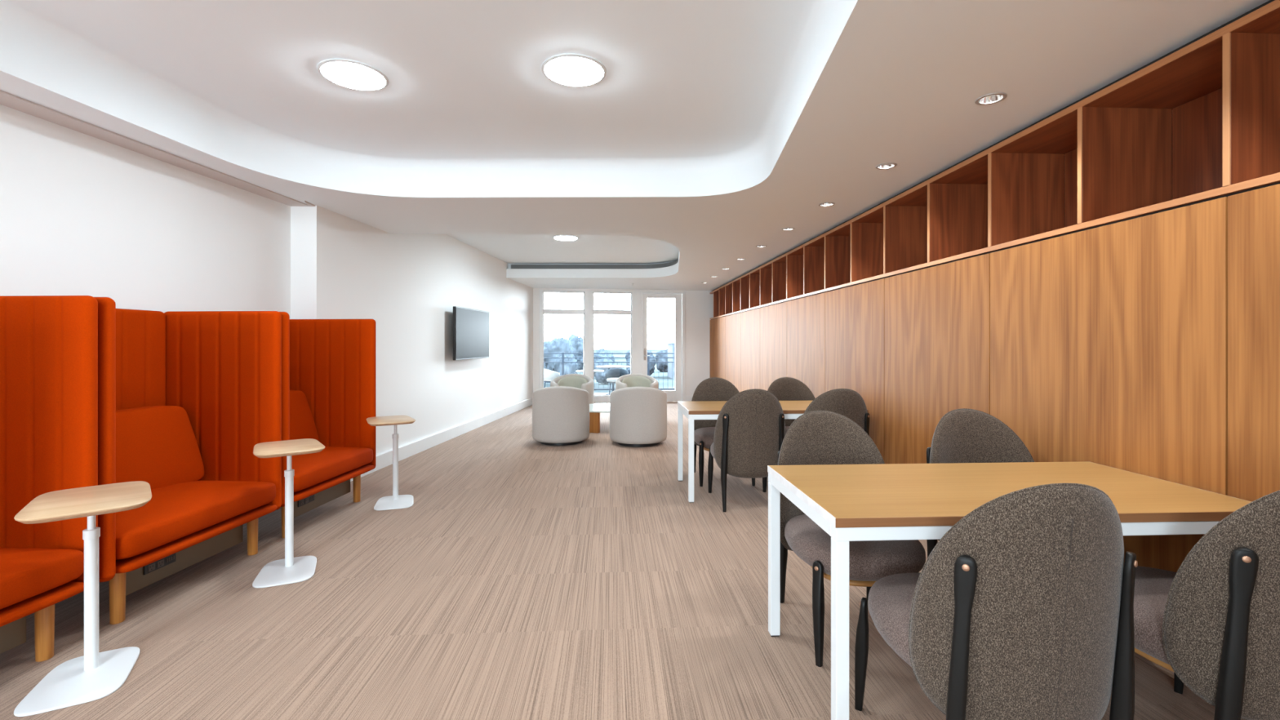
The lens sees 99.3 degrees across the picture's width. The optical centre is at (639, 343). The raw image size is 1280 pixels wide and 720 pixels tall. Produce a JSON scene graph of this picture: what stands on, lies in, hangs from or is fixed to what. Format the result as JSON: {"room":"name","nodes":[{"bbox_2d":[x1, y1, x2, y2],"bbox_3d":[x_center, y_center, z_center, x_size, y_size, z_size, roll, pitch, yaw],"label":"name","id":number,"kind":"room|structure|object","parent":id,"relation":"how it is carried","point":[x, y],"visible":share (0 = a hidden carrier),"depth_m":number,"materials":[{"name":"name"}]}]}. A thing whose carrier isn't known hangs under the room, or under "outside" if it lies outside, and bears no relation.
{"room":"common room","nodes":[
{"label":"common room","id":0,"kind":"room"},
{"bbox_2d":[0,104,533,454],"bbox_3d":[-2.997,-0.170,3.996,0.380,2.900,15.673,0,0,4],"label":"wall","id":1,"kind":"structure","parent":0,"point":[81,214],"depth_m":4.20,"materials":[{"name":"white paint"}]},
{"bbox_2d":[0,89,315,206],"bbox_3d":[-3.183,-1.175,0.421,0.222,0.012,8.477,0,0,4],"label":"trim","id":2,"kind":"structure","parent":1,"relation":"attached to","point":[7,100],"depth_m":3.19,"materials":[{"name":"grey paint"}]},
{"bbox_2d":[350,397,532,481],"bbox_3d":[-2.924,1.205,3.848,0.258,0.150,15.352,0,0,6],"label":"baseboard","id":3,"kind":"structure","parent":1,"relation":"attached to","point":[384,459],"depth_m":6.99,"materials":[{"name":"white wood"}]},
{"bbox_2d":[453,306,488,359],"bbox_3d":[-2.458,-0.138,7.837,0.137,0.715,1.280,0,0,4],"label":"television","id":4,"kind":"object","parent":1,"relation":"attached to","point":[470,326],"visible":1,"depth_m":7.71,"materials":[{"name":"black"}]},
{"bbox_2d":[0,401,1244,719],"bbox_3d":[-0.854,1.310,4.311,6.750,0.060,16.100,0,0,-3],"label":"floor","id":5,"kind":"structure","parent":0,"point":[522,578],"depth_m":2.56,"materials":[{"name":"carpet"}]},
{"bbox_2d":[0,295,97,662],"bbox_3d":[-2.720,0.537,1.824,0.798,1.485,1.083,0,0,3],"label":"sofa","id":6,"kind":"object","parent":5,"relation":"on","point":[49,344],"visible":0.95,"depth_m":2.30,"materials":[{"name":"orange fabric"}]},
{"bbox_2d":[0,547,84,609],"bbox_3d":[-2.666,0.892,1.821,0.682,0.183,0.965,0,0,3],"label":"seat cushion","id":7,"kind":"object","parent":6,"relation":"on","point":[30,577],"depth_m":2.12,"materials":[{"name":"orange fabric"}]},
{"bbox_2d":[13,480,151,716],"bbox_3d":[-2.083,0.930,2.058,0.357,0.700,0.484,0,0,-41],"label":"side table","id":8,"kind":"object","parent":5,"relation":"on","point":[95,675],"visible":1,"depth_m":2.07,"materials":[{"name":"white metal"}]},
{"bbox_2d":[93,297,281,624],"bbox_3d":[-2.657,0.537,2.924,0.798,1.485,1.083,0,0,3],"label":"sofa","id":9,"kind":"object","parent":5,"relation":"on","point":[186,398],"visible":0.62,"depth_m":3.21,"materials":[{"name":"orange fabric"}]},
{"bbox_2d":[143,552,176,574],"bbox_3d":[-2.417,1.106,2.740,0.006,0.048,0.170,0,0,3],"label":"power outlet","id":10,"kind":"object","parent":9,"relation":"attached to","point":[157,566],"depth_m":2.74,"materials":[{"name":"black plastic"}]},
{"bbox_2d":[115,405,204,489],"bbox_3d":[-2.836,0.608,2.934,0.258,0.470,0.924,0,0,3],"label":"cushion","id":11,"kind":"object","parent":9,"relation":"on","point":[157,446],"depth_m":3.11,"materials":[{"name":"orange fabric"}]},
{"bbox_2d":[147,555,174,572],"bbox_3d":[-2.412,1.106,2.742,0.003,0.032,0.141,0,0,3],"label":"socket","id":12,"kind":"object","parent":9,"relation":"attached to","point":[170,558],"depth_m":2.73,"materials":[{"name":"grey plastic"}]},
{"bbox_2d":[115,480,275,559],"bbox_3d":[-2.603,0.892,2.921,0.682,0.183,0.965,0,0,3],"label":"seat cushion","id":13,"kind":"object","parent":9,"relation":"on","point":[178,513],"depth_m":2.83,"materials":[{"name":"orange fabric"}]},
{"bbox_2d":[252,438,324,587],"bbox_3d":[-1.987,0.928,3.071,0.334,0.703,0.438,0,0,-37],"label":"side table","id":14,"kind":"object","parent":5,"relation":"on","point":[290,570],"visible":1,"depth_m":3.09,"materials":[{"name":"white metal"}]},
{"bbox_2d":[279,311,375,537],"bbox_3d":[-2.595,0.537,4.024,0.798,1.485,1.083,0,0,3],"label":"sofa","id":15,"kind":"object","parent":5,"relation":"on","point":[328,366],"visible":0.37,"depth_m":4.49,"materials":[{"name":"orange fabric"}]},
{"bbox_2d":[289,390,319,441],"bbox_3d":[-2.774,0.608,4.034,0.258,0.470,0.924,0,0,3],"label":"cushion","id":16,"kind":"object","parent":15,"relation":"on","point":[302,425],"depth_m":4.36,"materials":[{"name":"orange fabric"}]},
{"bbox_2d":[297,494,314,506],"bbox_3d":[-2.354,1.106,3.840,0.006,0.048,0.170,0,0,3],"label":"power outlet","id":17,"kind":"object","parent":15,"relation":"attached to","point":[309,500],"depth_m":3.84,"materials":[{"name":"black plastic"}]},
{"bbox_2d":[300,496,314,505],"bbox_3d":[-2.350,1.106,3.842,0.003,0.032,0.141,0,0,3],"label":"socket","id":18,"kind":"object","parent":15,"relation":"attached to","point":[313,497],"depth_m":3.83,"materials":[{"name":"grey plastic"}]},
{"bbox_2d":[291,446,373,492],"bbox_3d":[-2.542,0.892,4.021,0.682,0.183,0.965,0,0,3],"label":"seat cushion","id":19,"kind":"object","parent":15,"relation":"on","point":[313,472],"depth_m":3.94,"materials":[{"name":"orange fabric"}]},
{"bbox_2d":[366,415,415,510],"bbox_3d":[-1.980,0.938,4.321,0.348,0.685,0.499,0,0,-26],"label":"side table","id":20,"kind":"object","parent":5,"relation":"on","point":[395,501],"visible":1,"depth_m":4.38,"materials":[{"name":"white metal"}]},
{"bbox_2d":[532,386,589,445],"bbox_3d":[-1.026,0.905,7.065,0.753,0.750,0.702,0,0,-5],"label":"swivel armchair","id":21,"kind":"object","parent":5,"relation":"on","point":[560,414],"visible":1,"depth_m":6.77,"materials":[{"name":"beige fabric"}]},
{"bbox_2d":[550,373,594,404],"bbox_3d":[-1.155,0.905,9.277,0.752,0.750,0.702,0,0,1],"label":"swivel armchair","id":22,"kind":"object","parent":5,"relation":"on","point":[576,380],"visible":0.27,"depth_m":9.41,"materials":[{"name":"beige fabric"}]},
{"bbox_2d":[589,403,609,432],"bbox_3d":[-0.533,1.115,8.183,0.970,0.330,0.970,0,0,-3],"label":"coffee table","id":23,"kind":"object","parent":5,"relation":"on","point":[595,409],"visible":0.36,"depth_m":7.82,"materials":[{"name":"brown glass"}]},
{"bbox_2d":[615,373,658,390],"bbox_3d":[-0.054,0.905,9.316,0.752,0.750,0.702,0,0,-7],"label":"swivel armchair","id":24,"kind":"object","parent":5,"relation":"on","point":[629,380],"visible":0.26,"depth_m":9.47,"materials":[{"name":"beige fabric"}]},
{"bbox_2d":[609,386,666,446],"bbox_3d":[-0.021,0.905,6.993,0.753,0.750,0.703,0,0,0],"label":"swivel armchair","id":25,"kind":"object","parent":5,"relation":"on","point":[637,415],"visible":1,"depth_m":6.70,"materials":[{"name":"beige fabric"}]},
{"bbox_2d":[691,377,755,486],"bbox_3d":[0.781,0.810,5.172,0.567,0.940,0.682,0,0,-7],"label":"dining chair","id":26,"kind":"object","parent":5,"relation":"on","point":[713,388],"visible":0.34,"depth_m":5.39,"materials":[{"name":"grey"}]},
{"bbox_2d":[707,388,785,511],"bbox_3d":[0.845,0.810,4.407,0.567,0.940,0.682,0,0,-7],"label":"dining chair","id":27,"kind":"object","parent":5,"relation":"on","point":[749,432],"visible":0.93,"depth_m":4.12,"materials":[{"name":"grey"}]},
{"bbox_2d":[677,400,868,502],"bbox_3d":[1.110,0.910,4.777,1.478,0.740,0.736,0,0,-3],"label":"table","id":28,"kind":"object","parent":5,"relation":"on","point":[691,410],"visible":0.48,"depth_m":4.47,"materials":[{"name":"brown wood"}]},
{"bbox_2d":[767,377,814,434],"bbox_3d":[1.493,0.810,5.210,0.567,0.940,0.682,0,0,1],"label":"dining chair","id":29,"kind":"object","parent":5,"relation":"on","point":[784,388],"visible":0.16,"depth_m":5.47,"materials":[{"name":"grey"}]},
{"bbox_2d":[804,388,869,435],"bbox_3d":[1.528,0.810,4.444,0.567,0.940,0.682,0,0,1],"label":"dining chair","id":30,"kind":"object","parent":5,"relation":"on","point":[849,403],"visible":0.09,"depth_m":4.13,"materials":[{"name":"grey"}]},
{"bbox_2d":[777,410,925,666],"bbox_3d":[0.928,0.810,2.456,0.567,0.940,0.682,0,0,1],"label":"dining chair","id":31,"kind":"object","parent":5,"relation":"on","point":[815,437],"visible":0.55,"depth_m":2.46,"materials":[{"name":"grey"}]},
{"bbox_2d":[926,408,1034,558],"bbox_3d":[1.710,0.810,2.537,0.567,0.940,0.682,0,0,1],"label":"dining chair","id":32,"kind":"object","parent":5,"relation":"on","point":[963,435],"visible":0.16,"depth_m":2.79,"materials":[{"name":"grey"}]},
{"bbox_2d":[854,483,1137,719],"bbox_3d":[1.011,0.810,1.642,0.567,0.940,0.682,0,0,-7],"label":"dining chair","id":33,"kind":"object","parent":5,"relation":"on","point":[1023,609],"visible":1,"depth_m":1.36,"materials":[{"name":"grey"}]},
{"bbox_2d":[767,461,1251,719],"bbox_3d":[1.332,0.910,2.088,1.495,0.740,0.737,0,0,-3],"label":"table","id":34,"kind":"object","parent":5,"relation":"on","point":[876,501],"visible":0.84,"depth_m":1.91,"materials":[{"name":"brown wood"}]},
{"bbox_2d":[1133,489,1279,719],"bbox_3d":[1.776,0.810,1.703,0.567,0.940,0.682,0,0,-1],"label":"dining chair","id":35,"kind":"object","parent":5,"relation":"on","point":[1213,622],"visible":0.77,"depth_m":1.45,"materials":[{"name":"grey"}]},
{"bbox_2d":[533,288,713,395],"bbox_3d":[-0.152,-0.020,11.937,4.900,2.600,0.141,0,0,-9],"label":"wall","id":36,"kind":"structure","parent":0,"point":[699,304],"depth_m":12.08,"materials":[{"name":"white paint"}]},
{"bbox_2d":[539,289,588,388],"bbox_3d":[-1.627,0.070,11.662,1.040,2.420,0.120,0,0,-9],"label":"window","id":37,"kind":"structure","parent":36,"relation":"in","point":[585,311],"depth_m":11.64,"materials":[{"name":"white wood"}]},
{"bbox_2d":[588,290,640,403],"bbox_3d":[-0.552,0.070,11.840,1.140,2.420,0.120,0,0,-9],"label":"window","id":38,"kind":"structure","parent":36,"relation":"in","point":[634,312],"depth_m":11.85,"materials":[{"name":"white wood"}]},
{"bbox_2d":[640,291,684,401],"bbox_3d":[0.503,0.070,11.988,0.990,2.420,0.174,0,0,-9],"label":"door","id":39,"kind":"structure","parent":36,"relation":"in","point":[678,394],"depth_m":12.02,"materials":[{"name":"white wood"}]},
{"bbox_2d":[684,395,693,400],"bbox_3d":[1.276,1.215,12.095,0.570,0.130,0.015,0,0,-9],"label":"baseboard","id":40,"kind":"structure","parent":36,"relation":"attached to","point":[686,397],"depth_m":12.05,"materials":[{"name":"white wood"}]},
{"bbox_2d":[0,0,1269,290],"bbox_3d":[-0.857,-1.325,4.361,6.750,0.290,16.200,0,0,-3],"label":"ceiling","id":41,"kind":"structure","parent":0,"point":[712,129],"depth_m":3.02,"materials":[{"name":"white paint"}]},
{"bbox_2d":[316,58,388,90],"bbox_3d":[-1.565,-1.460,2.975,0.348,0.018,0.348,0,0,-3],"label":"recessed light","id":42,"kind":"object","parent":41,"relation":"in","point":[348,73],"visible":1,"depth_m":2.94,"materials":[{"name":"white plastic"}]},
{"bbox_2d":[552,235,578,240],"bbox_3d":[-1.014,-1.440,7.427,0.348,0.018,0.348,0,0,-3],"label":"recessed light","id":43,"kind":"object","parent":41,"relation":"in","point":[564,237],"visible":1,"depth_m":7.37,"materials":[{"name":"white plastic"}]},
{"bbox_2d":[541,53,606,87],"bbox_3d":[-0.354,-1.460,2.926,0.348,0.018,0.348,0,0,-3],"label":"recessed light","id":44,"kind":"object","parent":41,"relation":"in","point":[577,70],"visible":1,"depth_m":2.89,"materials":[{"name":"white plastic"}]},
{"bbox_2d":[511,258,678,268],"bbox_3d":[-0.706,-1.381,9.654,3.157,0.078,0.781,0,0,18],"label":"ceiling vent","id":45,"kind":"object","parent":41,"relation":"in","point":[673,263],"visible":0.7,"depth_m":9.78,"materials":[{"name":"grey metal"}]},
{"bbox_2d":[755,244,766,247],"bbox_3d":[1.467,-1.215,6.581,0.133,0.080,0.133,0,0,-3],"label":"recessed light","id":46,"kind":"object","parent":41,"relation":"in","point":[760,246],"visible":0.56,"depth_m":6.61,"materials":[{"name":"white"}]},
{"bbox_2d":[782,227,794,230],"bbox_3d":[1.523,-1.215,5.590,0.133,0.080,0.133,0,0,-3],"label":"recessed light","id":47,"kind":"object","parent":41,"relation":"in","point":[784,228],"visible":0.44,"depth_m":5.62,"materials":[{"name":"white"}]},
{"bbox_2d":[818,202,835,206],"bbox_3d":[1.578,-1.215,4.600,0.133,0.080,0.133,0,0,-3],"label":"recessed light","id":48,"kind":"object","parent":41,"relation":"in","point":[824,204],"visible":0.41,"depth_m":4.63,"materials":[{"name":"white metal"}]},
{"bbox_2d":[875,162,897,169],"bbox_3d":[1.633,-1.215,3.609,0.133,0.080,0.133,0,0,-3],"label":"recessed light","id":49,"kind":"object","parent":41,"relation":"in","point":[889,165],"visible":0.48,"depth_m":3.64,"materials":[{"name":"white metal"}]},
{"bbox_2d":[974,92,1007,105],"bbox_3d":[1.689,-1.215,2.619,0.133,0.080,0.133,0,0,-3],"label":"recessed light","id":50,"kind":"object","parent":41,"relation":"in","point":[993,98],"visible":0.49,"depth_m":2.65,"materials":[{"name":"grey metal"}]},
{"bbox_2d":[710,182,1279,572],"bbox_3d":[2.264,-0.150,4.526,0.600,2.860,16.000,0,0,-3],"label":"wall","id":51,"kind":"structure","parent":0,"point":[1148,344],"depth_m":2.52,"materials":[{"name":"brown wood"}]},
{"bbox_2d":[710,0,1279,319],"bbox_3d":[2.188,-0.857,4.621,0.462,0.637,15.122,0,0,-3],"label":"shelving unit","id":52,"kind":"object","parent":51,"relation":"attached to","point":[1200,121],"visible":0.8,"depth_m":2.57,"materials":[{"name":"red wood"}]},
{"label":"outside","id":53,"kind":"structure","parent":0,"visible":0},
{"bbox_2d":[543,349,675,392],"bbox_3d":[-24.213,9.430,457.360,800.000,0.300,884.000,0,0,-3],"label":"ground","id":54,"kind":"structure","parent":53,"point":[657,375],"depth_m":149.06,"materials":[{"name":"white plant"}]},
{"bbox_2d":[543,340,550,368],"bbox_3d":[-31.910,4.374,182.241,9.876,10.973,8.259,0,0,-38],"label":"bare tree","id":55,"kind":"object","parent":54,"relation":"on","point":[545,343],"visible":0.05,"depth_m":179.93,"materials":[{"name":"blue plant"}]},
{"bbox_2d":[543,337,575,371],"bbox_3d":[-21.864,3.976,147.760,8.808,11.692,10.398,0,0,-32],"label":"bare tree","id":56,"kind":"object","parent":54,"relation":"on","point":[559,344],"visible":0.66,"depth_m":144.72,"materials":[{"name":"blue plant"}]},
{"bbox_2d":[553,354,578,376],"bbox_3d":[-16.932,5.903,125.560,5.685,7.553,6.798,0,0,0],"label":"bare tree","id":57,"kind":"object","parent":54,"relation":"on","point":[566,366],"visible":0.59,"depth_m":123.18,"materials":[{"name":"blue plant"}]},
{"bbox_2d":[568,333,583,369],"bbox_3d":[-21.081,3.017,183.977,10.985,12.525,11.544,0,0,-40],"label":"bare tree","id":58,"kind":"object","parent":54,"relation":"on","point":[577,343],"visible":0.38,"depth_m":179.80,"materials":[{"name":"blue plant"}]},
{"bbox_2d":[593,355,614,384],"bbox_3d":[-8.297,6.058,124.429,5.651,6.444,5.939,0,0,-15],"label":"bare tree","id":59,"kind":"object","parent":54,"relation":"on","point":[602,380],"visible":0.59,"depth_m":122.52,"materials":[{"name":"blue plant"}]},
{"bbox_2d":[593,348,614,368],"bbox_3d":[-10.100,5.523,144.789,6.325,8.404,7.564,0,0,12],"label":"bare tree","id":60,"kind":"object","parent":54,"relation":"on","point":[597,350],"visible":0.33,"depth_m":143.11,"materials":[{"name":"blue plant"}]},
{"bbox_2d":[625,350,630,361],"bbox_3d":[-1.021,5.450,175.191,6.447,8.566,7.710,0,0,34],"label":"bare tree","id":61,"kind":"object","parent":54,"relation":"on","point":[628,351],"visible":0.07,"depth_m":173.25,"materials":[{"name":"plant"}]},
{"bbox_2d":[647,350,656,375],"bbox_3d":[1.468,5.687,149.206,6.049,8.037,7.234,0,0,5],"label":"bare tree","id":62,"kind":"object","parent":54,"relation":"on","point":[651,364],"visible":0.16,"depth_m":147.67,"materials":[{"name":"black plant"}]},
{"bbox_2d":[654,348,667,372],"bbox_3d":[8.507,5.562,178.740,6.259,8.316,7.484,0,0,28],"label":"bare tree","id":63,"kind":"object","parent":54,"relation":"on","point":[659,365],"visible":0.58,"depth_m":176.41,"materials":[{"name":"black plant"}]},
{"bbox_2d":[666,342,675,378],"bbox_3d":[15.144,3.980,149.009,14.600,10.600,12.600,0,0,-3],"label":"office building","id":64,"kind":"structure","parent":54,"relation":"on","point":[671,346],"depth_m":144.72,"materials":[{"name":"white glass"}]},
{"bbox_3d":[0.286,5.340,13.509,14.000,7.880,1.850,0,0,-3],"label":"balcony base","id":65,"kind":"object","parent":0,"visible":0},
{"bbox_2d":[593,392,610,395],"bbox_3d":[0.288,1.350,13.469,14.000,0.100,2.030,0,0,-3],"label":"floor","id":66,"kind":"structure","parent":65,"relation":"on","point":[594,393],"depth_m":14.09,"materials":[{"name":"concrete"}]},
{"bbox_2d":[543,368,559,387],"bbox_3d":[-2.051,0.941,12.958,0.548,0.721,0.555,0,0,-33],"label":"patio chair","id":67,"kind":"object","parent":66,"relation":"on","point":[548,375],"visible":0.48,"depth_m":12.71,"materials":[{"name":"grey"}]},
{"bbox_2d":[575,369,604,373],"bbox_3d":[-1.179,0.965,12.806,0.660,0.670,0.660,0,0,-3],"label":"patio table","id":68,"kind":"object","parent":66,"relation":"on","point":[578,371],"visible":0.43,"depth_m":12.62,"materials":[{"name":"grey"}]},
{"bbox_2d":[543,352,675,390],"bbox_3d":[-0.751,0.762,14.180,9.200,1.075,0.060,0,0,-3],"label":"balcony railing","id":69,"kind":"object","parent":66,"relation":"on","point":[562,357],"visible":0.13,"depth_m":14.16,"materials":[{"name":"black metal"}]},
{"bbox_2d":[596,365,630,395],"bbox_3d":[-0.670,0.930,13.604,0.840,0.740,0.840,0,0,-3],"label":"patio table","id":70,"kind":"object","parent":66,"relation":"on","point":[600,366],"visible":0.63,"depth_m":13.56,"materials":[{"name":"grey"}]},
{"bbox_2d":[605,368,628,395],"bbox_3d":[-0.537,0.941,12.793,0.555,0.721,0.548,0,0,-3],"label":"patio chair","id":71,"kind":"object","parent":66,"relation":"on","point":[612,375],"visible":0.59,"depth_m":12.99,"materials":[{"name":"grey plastic"}]},
{"bbox_2d":[606,377,617,382],"bbox_3d":[-0.536,0.850,12.770,0.500,0.080,0.500,0,0,-3],"label":"seat cushion","id":72,"kind":"object","parent":71,"relation":"on","point":[608,380],"depth_m":12.55,"materials":[{"name":"grey fabric"}]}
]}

